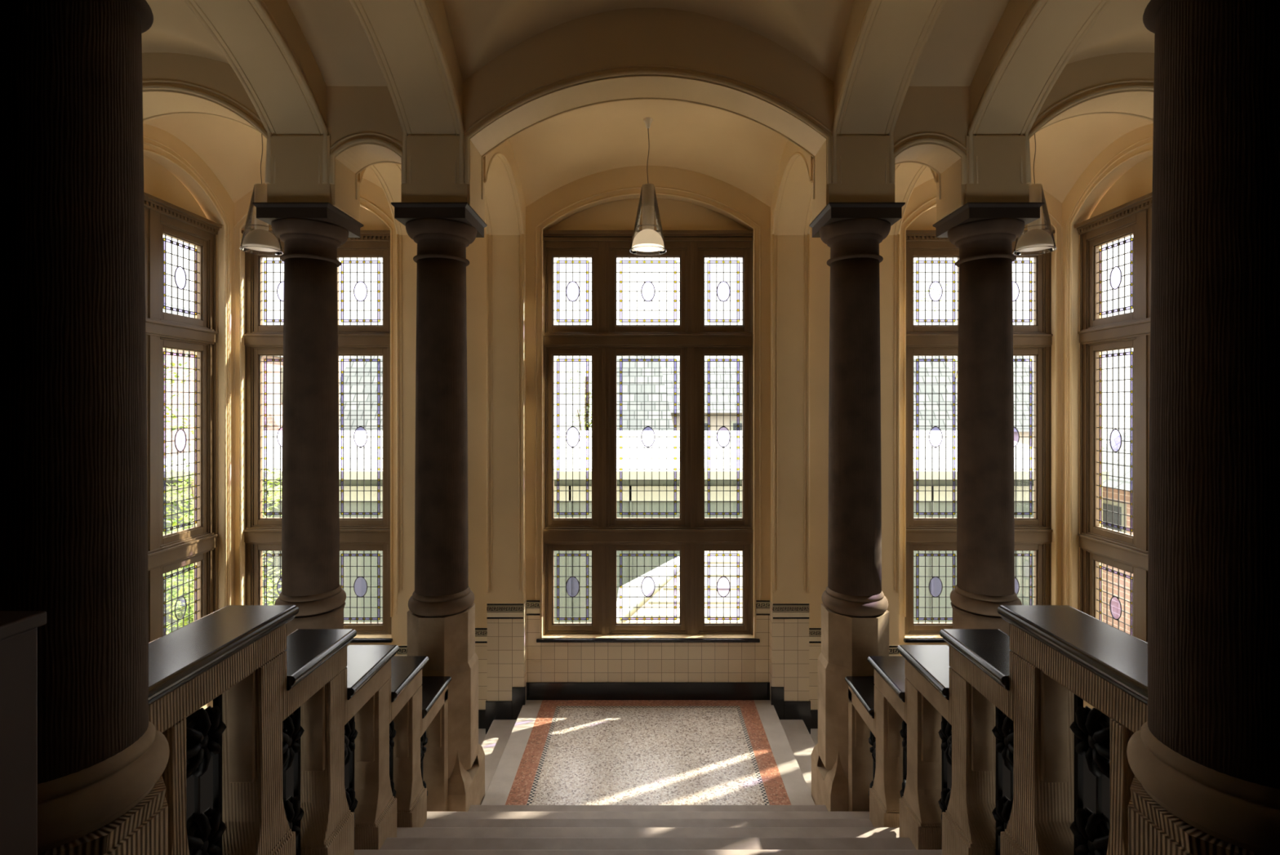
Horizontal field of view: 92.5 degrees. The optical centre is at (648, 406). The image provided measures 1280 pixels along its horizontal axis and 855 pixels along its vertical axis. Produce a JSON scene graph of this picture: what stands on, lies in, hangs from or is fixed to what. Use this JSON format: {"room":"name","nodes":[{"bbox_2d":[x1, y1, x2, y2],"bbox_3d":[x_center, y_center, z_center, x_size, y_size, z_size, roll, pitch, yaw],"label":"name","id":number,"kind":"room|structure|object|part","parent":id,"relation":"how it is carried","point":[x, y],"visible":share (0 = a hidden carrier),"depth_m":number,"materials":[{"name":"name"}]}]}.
{"room":"grand staircase hall","nodes":[
{"label":"grand staircase hall","id":0,"kind":"room"},
{"bbox_2d":[142,123,234,718],"bbox_3d":[-5.043,0.890,2.150,0.375,9.500,10.700,0,0,0],"label":"wall","id":1,"kind":"structure","parent":0,"point":[161,146],"depth_m":7.04,"materials":[{"name":"beige paint"}]},
{"bbox_2d":[143,155,222,642],"bbox_3d":[-4.955,0.129,6.140,0.240,5.272,1.840,0,0,0],"label":"window","id":2,"kind":"structure","parent":1,"relation":"in","point":[171,211],"depth_m":6.59,"materials":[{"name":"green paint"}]},
{"bbox_3d":[-4.982,-2.025,6.140,0.185,0.110,1.780,0,0,0],"label":"cornice","id":3,"kind":"part","parent":2,"relation":"part of","materials":[{"name":"brown paint"}]},
{"bbox_3d":[-5.029,2.168,6.603,0.082,1.073,0.715,0,0,0],"label":"sash","id":4,"kind":"part","parent":2,"relation":"part of","materials":[{"name":"brown paint"}]},
{"bbox_3d":[-5.029,0.365,6.603,0.082,2.150,0.715,0,0,0],"label":"sash","id":5,"kind":"part","parent":2,"relation":"part of","materials":[{"name":"clear glass"}]},
{"bbox_3d":[-5.029,-1.385,6.603,0.082,1.013,0.715,0,0,0],"label":"sash","id":6,"kind":"part","parent":2,"relation":"part of","materials":[{"name":"glass"}]},
{"bbox_2d":[141,0,1154,207],"bbox_3d":[0.000,-2.817,2.100,10.800,2.385,11.000,0,0,0],"label":"ceiling","id":7,"kind":"structure","parent":0,"point":[1011,55],"depth_m":4.76,"materials":[{"name":"beige paint"}]},
{"bbox_2d":[239,133,283,255],"bbox_3d":[-3.975,-2.273,6.300,0.383,1.354,0.383,0,0,0],"label":"pendant lamp","id":8,"kind":"object","parent":7,"relation":"hanging from","point":[260,238],"visible":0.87,"depth_m":6.25,"materials":[{"name":"silver ceramic"}]},
{"bbox_3d":[-3.975,-1.936,6.300,0.383,0.679,0.383,0,0,0],"label":"lamp shade","id":9,"kind":"part","parent":8,"relation":"part of","materials":[{"name":"clear glass"}]},
{"bbox_2d":[243,243,279,251],"bbox_3d":[-3.975,-1.633,6.300,0.316,0.006,0.316,0,0,0],"label":"diffuser","id":10,"kind":"object","parent":8,"relation":"attached to","point":[246,246],"depth_m":6.27,"materials":[{"name":"white glass"}]},
{"bbox_3d":[-3.975,-2.555,6.300,0.026,0.570,0.007,0,0,0],"label":"cord","id":11,"kind":"part","parent":8,"relation":"part of","materials":[{"name":"brown plastic"}]},
{"bbox_2d":[629,117,666,255],"bbox_3d":[0.000,-2.286,6.300,0.383,1.379,0.383,0,0,0],"label":"pendant lamp","id":12,"kind":"object","parent":7,"relation":"hanging from","point":[647,239],"visible":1,"depth_m":6.26,"materials":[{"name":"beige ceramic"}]},
{"bbox_3d":[0.000,-1.936,6.300,0.383,0.679,0.383,0,0,0],"label":"lamp shade","id":13,"kind":"part","parent":12,"relation":"part of","materials":[{"name":"clear glass"}]},
{"bbox_2d":[632,243,663,251],"bbox_3d":[0.000,-1.633,6.300,0.316,0.006,0.316,0,0,0],"label":"diffuser","id":14,"kind":"object","parent":12,"relation":"attached to","point":[644,246],"depth_m":6.26,"materials":[{"name":"white glass"}]},
{"bbox_3d":[0.000,-2.567,6.300,0.026,0.595,0.007,0,0,0],"label":"cord","id":15,"kind":"part","parent":12,"relation":"part of","materials":[{"name":"brown plastic"}]},
{"bbox_2d":[1013,133,1057,255],"bbox_3d":[3.975,-2.273,6.300,0.383,1.354,0.383,0,0,0],"label":"pendant lamp","id":16,"kind":"object","parent":7,"relation":"hanging from","point":[1035,238],"visible":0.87,"depth_m":6.25,"materials":[{"name":"silver ceramic"}]},
{"bbox_2d":[1016,243,1053,251],"bbox_3d":[3.975,-1.633,6.300,0.316,0.006,0.316,0,0,0],"label":"diffuser","id":17,"kind":"object","parent":16,"relation":"attached to","point":[1022,246],"depth_m":6.28,"materials":[{"name":"white glass"}]},
{"bbox_3d":[3.975,-2.555,6.300,0.026,0.570,0.007,0,0,0],"label":"cord","id":18,"kind":"part","parent":16,"relation":"part of","materials":[{"name":"brown plastic"}]},
{"bbox_3d":[3.975,-1.936,6.300,0.383,0.679,0.383,0,0,0],"label":"lamp shade","id":19,"kind":"part","parent":16,"relation":"part of","materials":[{"name":"clear glass"}]},
{"bbox_2d":[233,140,1062,709],"bbox_3d":[0.000,0.890,6.487,10.600,9.500,2.157,0,0,0],"label":"wall","id":20,"kind":"structure","parent":0,"point":[504,269],"depth_m":7.19,"materials":[{"name":"beige paint"}]},
{"bbox_2d":[241,205,392,642],"bbox_3d":[-3.925,0.129,7.291,1.840,5.272,0.240,0,0,0],"label":"window","id":21,"kind":"structure","parent":20,"relation":"in","point":[260,533],"depth_m":7.34,"materials":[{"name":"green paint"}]},
{"bbox_3d":[-4.388,2.168,7.365,0.715,1.073,0.082,0,0,0],"label":"sash","id":22,"kind":"part","parent":21,"relation":"part of","materials":[{"name":"green paint"}]},
{"bbox_3d":[-4.388,0.365,7.365,0.715,2.150,0.082,0,0,0],"label":"sash","id":23,"kind":"part","parent":21,"relation":"part of","materials":[{"name":"clear glass"}]},
{"bbox_3d":[-4.388,-1.385,7.365,0.715,1.013,0.082,0,0,0],"label":"sash","id":24,"kind":"part","parent":21,"relation":"part of","materials":[{"name":"glass"}]},
{"bbox_3d":[-3.925,-2.025,7.319,1.780,0.110,0.185,0,0,0],"label":"cornice","id":25,"kind":"part","parent":21,"relation":"part of","materials":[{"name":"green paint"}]},
{"bbox_3d":[-3.462,-1.385,7.365,0.715,1.013,0.082,0,0,0],"label":"sash","id":26,"kind":"part","parent":21,"relation":"part of","materials":[{"name":"glass"}]},
{"bbox_3d":[-3.462,0.365,7.365,0.715,2.150,0.082,0,0,0],"label":"sash","id":27,"kind":"part","parent":21,"relation":"part of","materials":[{"name":"clear glass"}]},
{"bbox_3d":[-3.462,2.168,7.365,0.715,1.073,0.082,0,0,0],"label":"sash","id":28,"kind":"part","parent":21,"relation":"part of","materials":[{"name":"clear glass"}]},
{"bbox_3d":[-3.925,2.745,7.244,1.840,0.040,0.145,0,0,0],"label":"sill","id":29,"kind":"part","parent":21,"relation":"part of","materials":[{"name":"black stone"}]},
{"bbox_2d":[536,198,759,642],"bbox_3d":[0.000,0.129,7.291,2.620,5.272,0.240,0,0,0],"label":"window","id":30,"kind":"structure","parent":20,"relation":"in","point":[692,233],"depth_m":7.34,"materials":[{"name":"brown wood"}]},
{"bbox_3d":[-0.907,2.168,7.365,0.629,1.073,0.082,0,0,0],"label":"sash","id":31,"kind":"part","parent":30,"relation":"part of","materials":[{"name":"clear glass"}]},
{"bbox_3d":[-0.907,0.365,7.365,0.629,2.150,0.082,0,0,0],"label":"sash","id":32,"kind":"part","parent":30,"relation":"part of","materials":[{"name":"green paint"}]},
{"bbox_3d":[-0.907,-1.385,7.365,0.629,1.013,0.082,0,0,0],"label":"sash","id":33,"kind":"part","parent":30,"relation":"part of","materials":[{"name":"glass"}]},
{"bbox_3d":[0.000,2.745,7.244,2.620,0.040,0.145,0,0,0],"label":"sill","id":34,"kind":"part","parent":30,"relation":"part of","materials":[{"name":"black stone"}]},
{"bbox_3d":[0.000,2.168,7.365,0.930,1.073,0.082,0,0,0],"label":"sash","id":35,"kind":"part","parent":30,"relation":"part of","materials":[{"name":"clear glass"}]},
{"bbox_3d":[0.000,0.365,7.365,0.930,2.150,0.082,0,0,0],"label":"sash","id":36,"kind":"part","parent":30,"relation":"part of","materials":[{"name":"clear glass"}]},
{"bbox_3d":[0.000,-1.385,7.365,0.930,1.013,0.082,0,0,0],"label":"sash","id":37,"kind":"part","parent":30,"relation":"part of","materials":[{"name":"green paint"}]},
{"bbox_3d":[0.000,-2.025,7.319,2.500,0.110,0.185,0,0,0],"label":"cornice","id":38,"kind":"part","parent":30,"relation":"part of","materials":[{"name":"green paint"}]},
{"bbox_3d":[0.907,2.168,7.365,0.629,1.073,0.082,0,0,0],"label":"sash","id":39,"kind":"part","parent":30,"relation":"part of","materials":[{"name":"clear glass"}]},
{"bbox_3d":[0.907,0.365,7.365,0.629,2.150,0.082,0,0,0],"label":"sash","id":40,"kind":"part","parent":30,"relation":"part of","materials":[{"name":"clear glass"}]},
{"bbox_3d":[0.907,-1.385,7.365,0.629,1.013,0.082,0,0,0],"label":"sash","id":41,"kind":"part","parent":30,"relation":"part of","materials":[{"name":"glass"}]},
{"bbox_2d":[478,681,817,733],"bbox_3d":[0.000,4.338,7.138,9.930,2.204,0.155,0,0,0],"label":"baseboard","id":42,"kind":"structure","parent":20,"relation":"attached to","point":[495,709],"depth_m":7.18,"materials":[{"name":"black stone"}]},
{"bbox_3d":[0.000,-0.185,6.253,5.818,4.671,1.688,0,0,0],"label":"pilaster moulding","id":43,"kind":"part","parent":20,"relation":"part of","materials":[{"name":"beige paint"}]},
{"bbox_2d":[903,205,1054,642],"bbox_3d":[3.925,0.129,7.291,1.840,5.272,0.240,0,0,0],"label":"window","id":44,"kind":"structure","parent":20,"relation":"in","point":[1035,533],"depth_m":7.34,"materials":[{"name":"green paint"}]},
{"bbox_3d":[3.925,2.745,7.244,1.840,0.040,0.145,0,0,0],"label":"sill","id":45,"kind":"part","parent":44,"relation":"part of","materials":[{"name":"black tile"}]},
{"bbox_3d":[3.462,2.168,7.365,0.715,1.073,0.082,0,0,0],"label":"sash","id":46,"kind":"part","parent":44,"relation":"part of","materials":[{"name":"clear glass"}]},
{"bbox_3d":[3.462,0.365,7.365,0.715,2.150,0.082,0,0,0],"label":"sash","id":47,"kind":"part","parent":44,"relation":"part of","materials":[{"name":"brown wood"}]},
{"bbox_3d":[3.462,-1.385,7.365,0.715,1.013,0.082,0,0,0],"label":"sash","id":48,"kind":"part","parent":44,"relation":"part of","materials":[{"name":"brown wood"}]},
{"bbox_3d":[3.925,-2.025,7.319,1.780,0.110,0.185,0,0,0],"label":"cornice","id":49,"kind":"part","parent":44,"relation":"part of","materials":[{"name":"brown paint"}]},
{"bbox_3d":[4.388,-1.385,7.365,0.715,1.013,0.082,0,0,0],"label":"sash","id":50,"kind":"part","parent":44,"relation":"part of","materials":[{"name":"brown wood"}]},
{"bbox_3d":[4.388,0.365,7.365,0.715,2.150,0.082,0,0,0],"label":"sash","id":51,"kind":"part","parent":44,"relation":"part of","materials":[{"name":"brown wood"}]},
{"bbox_3d":[4.388,2.168,7.365,0.715,1.073,0.082,0,0,0],"label":"sash","id":52,"kind":"part","parent":44,"relation":"part of","materials":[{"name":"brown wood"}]},
{"bbox_2d":[142,8,1154,822],"bbox_3d":[0.000,0.590,4.975,9.868,8.900,0.950,0,0,0],"label":"arches","id":53,"kind":"structure","parent":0,"point":[633,54],"depth_m":4.95,"materials":[{"name":"beige paint"}]},
{"bbox_3d":[0.000,-2.278,5.121,9.868,0.966,0.387,0,0,0],"label":"arch moulding","id":54,"kind":"part","parent":53,"relation":"part of","materials":[{"name":"beige paint"}]},
{"bbox_2d":[480,699,815,804],"bbox_3d":[0.000,3.565,5.910,2.890,0.250,2.620,0,0,0],"label":"floor","id":55,"kind":"structure","parent":0,"point":[556,752],"depth_m":6.04,"materials":[{"name":"grey stone"}]},
{"bbox_2d":[354,804,942,854],"bbox_3d":[0.000,2.753,3.175,3.600,1.973,3.750,0,0,0],"label":"stone staircase","id":56,"kind":"structure","parent":55,"relation":"on","point":[482,829],"depth_m":3.99,"materials":[{"name":"beige stone"}]},
{"bbox_2d":[147,604,451,854],"bbox_3d":[-1.732,2.155,3.405,0.335,2.530,2.990,0,0,0],"label":"stone balustrade","id":57,"kind":"object","parent":56,"relation":"on","point":[371,708],"visible":0.95,"depth_m":2.83,"materials":[{"name":"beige stone"}]},
{"bbox_3d":[-1.673,1.311,2.330,0.103,0.471,0.410,0,0,0],"label":"opening moulding","id":58,"kind":"part","parent":57,"relation":"part of","materials":[{"name":"stone"}]},
{"bbox_3d":[-1.673,1.602,2.882,0.103,0.444,0.395,0,0,0],"label":"opening moulding","id":59,"kind":"part","parent":57,"relation":"part of","materials":[{"name":"stone"}]},
{"bbox_3d":[-1.673,1.892,3.435,0.103,0.418,0.410,0,0,0],"label":"opening moulding","id":60,"kind":"part","parent":57,"relation":"part of","materials":[{"name":"stone"}]},
{"bbox_3d":[-1.673,2.169,3.975,0.103,0.408,0.370,0,0,0],"label":"opening moulding","id":61,"kind":"part","parent":57,"relation":"part of","materials":[{"name":"stone"}]},
{"bbox_3d":[-1.673,2.499,4.560,0.103,0.336,0.500,0,0,0],"label":"opening moulding","id":62,"kind":"part","parent":57,"relation":"part of","materials":[{"name":"stone"}]},
{"bbox_2d":[844,604,1147,854],"bbox_3d":[1.732,2.155,3.405,0.335,2.530,2.990,0,0,0],"label":"stone balustrade","id":63,"kind":"object","parent":56,"relation":"on","point":[925,708],"visible":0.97,"depth_m":2.82,"materials":[{"name":"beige stone"}]},
{"bbox_3d":[1.673,2.499,4.560,0.103,0.336,0.500,0,0,0],"label":"opening moulding","id":64,"kind":"part","parent":63,"relation":"part of","materials":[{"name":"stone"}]},
{"bbox_3d":[1.673,2.169,3.975,0.103,0.408,0.370,0,0,0],"label":"opening moulding","id":65,"kind":"part","parent":63,"relation":"part of","materials":[{"name":"stone"}]},
{"bbox_3d":[1.673,1.892,3.435,0.103,0.418,0.410,0,0,0],"label":"opening moulding","id":66,"kind":"part","parent":63,"relation":"part of","materials":[{"name":"stone"}]},
{"bbox_3d":[1.673,1.602,2.882,0.103,0.444,0.395,0,0,0],"label":"opening moulding","id":67,"kind":"part","parent":63,"relation":"part of","materials":[{"name":"stone"}]},
{"bbox_3d":[1.673,1.311,2.330,0.103,0.471,0.410,0,0,0],"label":"opening moulding","id":68,"kind":"part","parent":63,"relation":"part of","materials":[{"name":"stone"}]},
{"bbox_2d":[1062,123,1153,718],"bbox_3d":[5.043,0.890,2.150,0.375,9.500,10.700,0,0,0],"label":"wall","id":69,"kind":"structure","parent":0,"point":[1135,146],"depth_m":7.04,"materials":[{"name":"beige paint"}]},
{"bbox_2d":[1074,155,1152,642],"bbox_3d":[4.955,0.129,6.140,0.240,5.272,1.840,0,0,0],"label":"window","id":70,"kind":"structure","parent":69,"relation":"in","point":[1125,210],"depth_m":6.52,"materials":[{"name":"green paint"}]},
{"bbox_3d":[5.029,2.168,6.603,0.082,1.073,0.715,0,0,0],"label":"sash","id":71,"kind":"part","parent":70,"relation":"part of","materials":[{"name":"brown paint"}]},
{"bbox_3d":[5.029,0.365,6.603,0.082,2.150,0.715,0,0,0],"label":"sash","id":72,"kind":"part","parent":70,"relation":"part of","materials":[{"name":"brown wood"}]},
{"bbox_3d":[5.029,-1.385,6.603,0.082,1.013,0.715,0,0,0],"label":"sash","id":73,"kind":"part","parent":70,"relation":"part of","materials":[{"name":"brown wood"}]},
{"bbox_3d":[4.982,-2.025,6.140,0.185,0.110,1.780,0,0,0],"label":"cornice","id":74,"kind":"part","parent":70,"relation":"part of","materials":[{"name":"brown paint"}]},
{"bbox_3d":[0.000,6.790,50.000,160.000,0.300,140.000,0,0,0],"label":"floor","id":75,"kind":"structure","parent":0,"visible":0},
{"bbox_2d":[163,347,281,633],"bbox_3d":[-8.476,2.628,11.958,3.494,8.028,3.110,0,0,0],"label":"leafy tree","id":76,"kind":"object","parent":75,"relation":"on","point":[186,518],"visible":0.12,"depth_m":11.81,"materials":[{"name":"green plant"}]},
{"bbox_2d":[163,470,281,635],"bbox_3d":[-6.742,3.794,9.494,2.323,5.697,3.556,0,0,-38],"label":"leafy tree","id":77,"kind":"object","parent":75,"relation":"on","point":[174,523],"visible":0.08,"depth_m":9.46,"materials":[{"name":"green plant"}]},
{"bbox_2d":[163,302,283,458],"bbox_3d":[-18.000,1.390,20.000,5.700,10.500,17.600,0,0,0],"label":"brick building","id":78,"kind":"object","parent":75,"relation":"on","point":[180,438],"visible":0.04,"depth_m":20.64,"materials":[{"name":"grey brick"}]},
{"bbox_2d":[338,355,382,430],"bbox_3d":[-11.550,2.211,26.500,3.800,8.857,4.400,0,0,0],"label":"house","id":79,"kind":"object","parent":75,"relation":"on","point":[353,364],"visible":0.16,"depth_m":25.29,"materials":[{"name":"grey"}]},
{"bbox_2d":[555,357,591,430],"bbox_3d":[-3.353,1.732,31.206,3.893,9.819,3.749,0,0,-41],"label":"leafy tree","id":80,"kind":"object","parent":75,"relation":"on","point":[576,380],"visible":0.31,"depth_m":30.96,"materials":[{"name":"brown plant"}]},
{"bbox_2d":[163,430,1109,631],"bbox_3d":[-0.900,3.751,18.970,25.800,5.777,6.060,0,0,0],"label":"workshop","id":81,"kind":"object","parent":75,"relation":"on","point":[360,436],"visible":0.08,"depth_m":16.30,"materials":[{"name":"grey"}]},
{"bbox_2d":[616,355,673,430],"bbox_3d":[-0.550,2.211,26.500,3.200,8.857,4.400,0,0,0],"label":"building","id":82,"kind":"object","parent":75,"relation":"on","point":[624,366],"visible":0.2,"depth_m":25.25,"materials":[{"name":"grey"}]},
{"bbox_2d":[616,550,742,622],"bbox_3d":[1.551,4.610,12.326,4.464,4.059,2.747,0,0,0],"label":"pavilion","id":83,"kind":"object","parent":75,"relation":"on","point":[723,586],"visible":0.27,"depth_m":11.61,"materials":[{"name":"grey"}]},
{"bbox_2d":[659,360,742,430],"bbox_3d":[4.500,2.095,32.100,10.600,9.089,5.700,0,0,0],"label":"house","id":84,"kind":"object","parent":75,"relation":"on","point":[669,364],"visible":0.08,"depth_m":30.33,"materials":[{"name":"grey"}]},
{"bbox_3d":[2.500,1.452,29.560,0.800,1.300,0.080,0,0,0],"label":"pane","id":85,"kind":"part","parent":84,"relation":"part of","materials":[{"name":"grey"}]},
{"bbox_3d":[4.500,1.452,29.560,0.800,1.300,0.080,0,0,0],"label":"pane","id":86,"kind":"part","parent":84,"relation":"part of","materials":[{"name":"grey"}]},
{"bbox_2d":[913,355,957,430],"bbox_3d":[11.575,2.211,26.500,3.600,8.857,4.400,0,0,0],"label":"house","id":87,"kind":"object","parent":75,"relation":"on","point":[922,364],"visible":0.16,"depth_m":25.29,"materials":[{"name":"grey"}]},
{"bbox_2d":[913,280,957,381],"bbox_3d":[17.099,-0.559,35.002,5.230,14.400,5.362,0,0,-31],"label":"leafy tree","id":88,"kind":"object","parent":75,"relation":"on","point":[939,295],"visible":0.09,"depth_m":35.20,"materials":[{"name":"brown plant"}]},
{"bbox_2d":[1013,355,1033,446],"bbox_3d":[15.200,2.211,26.500,3.200,8.857,4.400,0,0,0],"label":"house","id":89,"kind":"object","parent":75,"relation":"on","point":[1019,364],"visible":0.04,"depth_m":25.13,"materials":[{"name":"grey"}]},
{"bbox_2d":[1102,426,1133,635],"bbox_3d":[15.000,3.440,13.500,5.700,6.400,9.600,0,0,0],"label":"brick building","id":90,"kind":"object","parent":75,"relation":"on","point":[1115,442],"visible":0.08,"depth_m":16.42,"materials":[{"name":"red brick"}]},
{"bbox_3d":[12.460,3.290,16.500,0.080,1.300,0.800,0,0,0],"label":"pane","id":91,"kind":"part","parent":90,"relation":"part of","materials":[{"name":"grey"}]},
{"bbox_3d":[-3.365,4.909,4.463,3.010,0.262,5.486,0,0,0],"label":"floor","id":92,"kind":"structure","parent":0,"visible":0},
{"bbox_2d":[252,202,363,729],"bbox_3d":[-2.850,1.577,5.180,0.606,6.405,0.606,0,0,0],"label":"stone column","id":93,"kind":"structure","parent":92,"relation":"on","point":[312,233],"depth_m":5.00,"materials":[{"name":"brown stone"}]},
{"bbox_3d":[-2.850,1.623,5.180,0.534,0.175,0.534,0,0,0],"label":"moulding","id":94,"kind":"part","parent":93,"relation":"part of","materials":[{"name":"brown stone"}]},
{"bbox_2d":[478,719,516,794],"bbox_3d":[-2.638,4.193,5.913,2.445,1.171,2.586,0,0,0],"label":"stone staircase","id":95,"kind":"structure","parent":92,"relation":"on","point":[493,743],"depth_m":6.59,"materials":[{"name":"beige stone"}]},
{"bbox_2d":[391,202,487,811],"bbox_3d":[-1.745,1.208,5.180,0.606,5.665,0.606,0,0,0],"label":"stone column","id":96,"kind":"structure","parent":95,"relation":"on","point":[441,615],"depth_m":5.00,"materials":[{"name":"brown stone"}]},
{"bbox_3d":[-1.745,1.623,5.180,0.534,0.175,0.534,0,0,0],"label":"moulding","id":97,"kind":"part","parent":96,"relation":"part of","materials":[{"name":"brown stone"}]},
{"bbox_3d":[3.365,4.909,4.463,3.010,0.262,5.486,0,0,0],"label":"floor","id":98,"kind":"structure","parent":0,"visible":0},
{"bbox_2d":[779,719,817,794],"bbox_3d":[2.638,4.193,5.913,2.445,1.171,2.586,0,0,0],"label":"stone staircase","id":99,"kind":"structure","parent":98,"relation":"on","point":[802,743],"depth_m":6.59,"materials":[{"name":"beige stone"}]},
{"bbox_2d":[808,202,905,811],"bbox_3d":[1.745,1.208,5.180,0.606,5.665,0.606,0,0,0],"label":"stone column","id":100,"kind":"structure","parent":99,"relation":"on","point":[855,615],"depth_m":5.00,"materials":[{"name":"brown stone"}]},
{"bbox_3d":[1.745,1.623,5.180,0.534,0.175,0.534,0,0,0],"label":"moulding","id":101,"kind":"part","parent":100,"relation":"part of","materials":[{"name":"brown stone"}]},
{"bbox_2d":[932,202,1044,729],"bbox_3d":[2.850,1.577,5.180,0.606,6.405,0.606,0,0,0],"label":"stone column","id":102,"kind":"structure","parent":98,"relation":"on","point":[984,233],"depth_m":5.00,"materials":[{"name":"brown stone"}]},
{"bbox_3d":[2.850,1.623,5.180,0.534,0.175,0.534,0,0,0],"label":"moulding","id":103,"kind":"part","parent":102,"relation":"part of","materials":[{"name":"brown stone"}]},
{"bbox_3d":[0.000,1.770,-0.740,9.740,0.340,4.920,0,0,0],"label":"floor","id":104,"kind":"structure","parent":0,"visible":0},
{"bbox_2d":[0,610,46,854],"bbox_3d":[-1.587,1.044,0.422,0.305,1.113,2.085,0,0,0],"label":"wall","id":105,"kind":"structure","parent":104,"relation":"on","point":[18,628],"depth_m":1.41,"materials":[{"name":"beige stone"}]},
{"bbox_2d":[0,0,169,854],"bbox_3d":[-1.745,-0.013,1.800,0.606,3.225,0.606,0,0,0],"label":"stone column","id":106,"kind":"structure","parent":104,"relation":"on","point":[73,481],"depth_m":1.69,"materials":[{"name":"stone"}]},
{"bbox_3d":[-1.745,1.087,1.800,0.534,0.175,0.534,0,0,0],"label":"moulding","id":107,"kind":"part","parent":106,"relation":"part of","materials":[{"name":"stone"}]},
{"bbox_2d":[1126,0,1279,854],"bbox_3d":[1.745,-0.013,1.800,0.606,3.225,0.606,0,0,0],"label":"stone column","id":108,"kind":"structure","parent":104,"relation":"on","point":[1204,762],"depth_m":1.69,"materials":[{"name":"stone"}]},
{"bbox_3d":[1.745,1.087,1.800,0.534,0.175,0.534,0,0,0],"label":"moulding","id":109,"kind":"part","parent":108,"relation":"part of","materials":[{"name":"stone"}]}
]}

